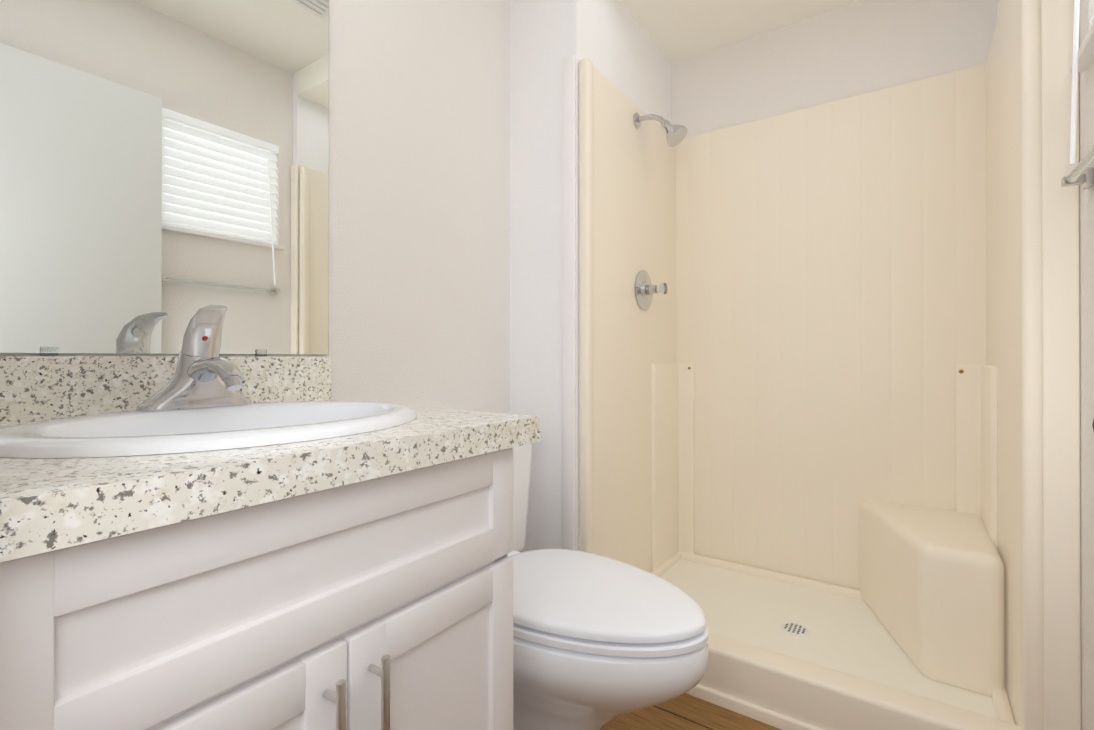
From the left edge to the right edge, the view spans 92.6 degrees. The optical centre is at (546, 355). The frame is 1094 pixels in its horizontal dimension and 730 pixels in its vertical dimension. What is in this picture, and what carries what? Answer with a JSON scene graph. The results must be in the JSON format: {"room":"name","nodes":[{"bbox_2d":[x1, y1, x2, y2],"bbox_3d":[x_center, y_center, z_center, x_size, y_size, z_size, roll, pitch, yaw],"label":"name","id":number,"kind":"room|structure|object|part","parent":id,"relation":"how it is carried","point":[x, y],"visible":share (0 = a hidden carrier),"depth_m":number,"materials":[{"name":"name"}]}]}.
{"room":"bathroom","nodes":[
{"label":"bathroom","id":0,"kind":"room"},
{"bbox_2d":[0,0,509,413],"bbox_3d":[-0.915,-0.271,0.989,0.107,2.600,2.560,0,0,35],"label":"wall","id":1,"kind":"structure","parent":0,"point":[164,171],"depth_m":1.25,"materials":[{"name":"white paint"}]},
{"bbox_2d":[39,347,57,355],"bbox_3d":[-0.889,-0.008,0.933,0.010,0.016,0.024,0,0,35],"label":"mirror clip","id":2,"kind":"object","parent":1,"relation":"attached to","point":[48,351],"depth_m":0.93,"materials":[{"name":"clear plastic"}]},
{"bbox_2d":[255,349,266,355],"bbox_3d":[-0.676,-0.007,1.236,0.010,0.016,0.024,0,0,35],"label":"mirror clip","id":3,"kind":"object","parent":1,"relation":"attached to","point":[259,352],"depth_m":1.23,"materials":[{"name":"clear plastic"}]},
{"bbox_2d":[510,0,671,552],"bbox_3d":[0.223,-0.266,2.358,0.400,2.600,0.990,0,0,35],"label":"wall","id":4,"kind":"structure","parent":0,"point":[613,42],"depth_m":1.94,"materials":[{"name":"white paint"}]},
{"bbox_2d":[601,693,780,729],"bbox_3d":[0.046,1.054,0.916,1.760,0.050,3.550,0,0,35],"label":"floor","id":5,"kind":"structure","parent":0,"point":[685,711],"depth_m":1.48,"materials":[{"name":"wood"}]},
{"bbox_2d":[0,305,539,729],"bbox_3d":[-0.506,0.464,0.876,0.702,1.130,0.745,0,0,35],"label":"bathroom vanity","id":6,"kind":"object","parent":5,"relation":"on","point":[198,533],"visible":1,"depth_m":0.64,"materials":[{"name":"white wood"}]},
{"bbox_2d":[0,356,539,562],"bbox_3d":[-0.510,0.081,0.880,0.692,0.160,0.745,0,0,35],"label":"countertop","id":7,"kind":"structure","parent":6,"relation":"on","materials":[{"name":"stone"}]},
{"bbox_2d":[136,305,250,410],"bbox_3d":[-0.604,-0.002,0.946,0.187,0.196,0.188,0,0,35],"label":"faucet","id":8,"kind":"object","parent":7,"relation":"on","point":[203,380],"depth_m":0.95,"materials":[{"name":"silver metal"}]},
{"bbox_2d":[0,401,416,457],"bbox_3d":[-0.502,0.184,0.859,0.496,0.177,0.604,0,0,35],"label":"sink","id":9,"kind":"object","parent":7,"relation":"in","point":[189,429],"depth_m":0.77,"materials":[{"name":"white ceramic"}]},
{"bbox_2d":[507,443,707,729],"bbox_3d":[-0.022,0.633,1.386,0.897,0.795,0.571,0,0,35],"label":"toilet","id":10,"kind":"object","parent":5,"relation":"on","point":[599,642],"visible":0.58,"depth_m":1.15,"materials":[{"name":"white ceramic"}]},
{"bbox_3d":[-0.286,0.441,1.571,0.253,0.409,0.571,0,0,35],"label":"tank","id":11,"kind":"part","parent":10,"relation":"part of","materials":[{"name":"white ceramic"}]},
{"bbox_3d":[0.086,0.602,1.310,0.632,0.059,0.432,0,0,35],"label":"seat","id":12,"kind":"part","parent":10,"relation":"part of","materials":[{"name":"white plastic"}]},
{"bbox_2d":[562,0,1080,729],"bbox_3d":[0.847,0.010,1.848,1.311,2.135,0.903,0,0,35],"label":"shower","id":13,"kind":"object","parent":5,"relation":"on","point":[828,414],"visible":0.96,"depth_m":1.95,"materials":[{"name":"beige plastic"}]},
{"bbox_2d":[620,0,859,63],"bbox_3d":[0.857,-1.503,1.857,1.218,0.130,0.890,0,0,35],"label":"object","id":14,"kind":"structure","parent":0,"point":[677,30],"depth_m":2.23,"materials":[{"name":"white paint"}]},
{"bbox_2d":[672,0,996,136],"bbox_3d":[1.158,-0.267,2.247,1.260,2.600,0.100,0,0,35],"label":"wall","id":15,"kind":"structure","parent":0,"point":[857,48],"depth_m":2.17,"materials":[{"name":"white paint"}]},
{"bbox_2d":[997,0,1000,16],"bbox_3d":[1.373,-0.269,1.492,0.042,2.600,0.890,0,0,35],"label":"wall","id":16,"kind":"structure","parent":0,"point":[998,4],"depth_m":1.84,"materials":[{"name":"white paint"}]},
{"bbox_2d":[1079,0,1093,729],"bbox_3d":[0.726,-0.272,0.444,0.100,2.600,3.550,0,0,35],"label":"wall","id":17,"kind":"structure","parent":0,"point":[1086,145],"depth_m":1.07,"materials":[{"name":"white paint"}]},
{"bbox_2d":[1061,146,1093,188],"bbox_3d":[0.907,-0.351,0.830,0.044,0.036,0.556,0,0,35],"label":"towel rail","id":18,"kind":"object","parent":17,"relation":"attached to","point":[1082,173],"visible":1,"depth_m":1.02,"materials":[{"name":"silver metal"}]},
{"bbox_2d":[1069,22,1093,73],"bbox_3d":[0.950,-0.861,0.814,0.095,0.560,0.590,0,0,35],"label":"window","id":19,"kind":"structure","parent":17,"relation":"in","point":[1085,56],"depth_m":1.01,"materials":[{"name":"white"}]},
{"bbox_2d":[1070,0,1093,164],"bbox_3d":[0.932,-0.760,0.826,0.069,0.758,0.542,0,0,35],"label":"window blinds","id":20,"kind":"object","parent":19,"relation":"attached to","point":[1074,82],"visible":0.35,"depth_m":1.03,"materials":[{"name":"white"}]}
]}

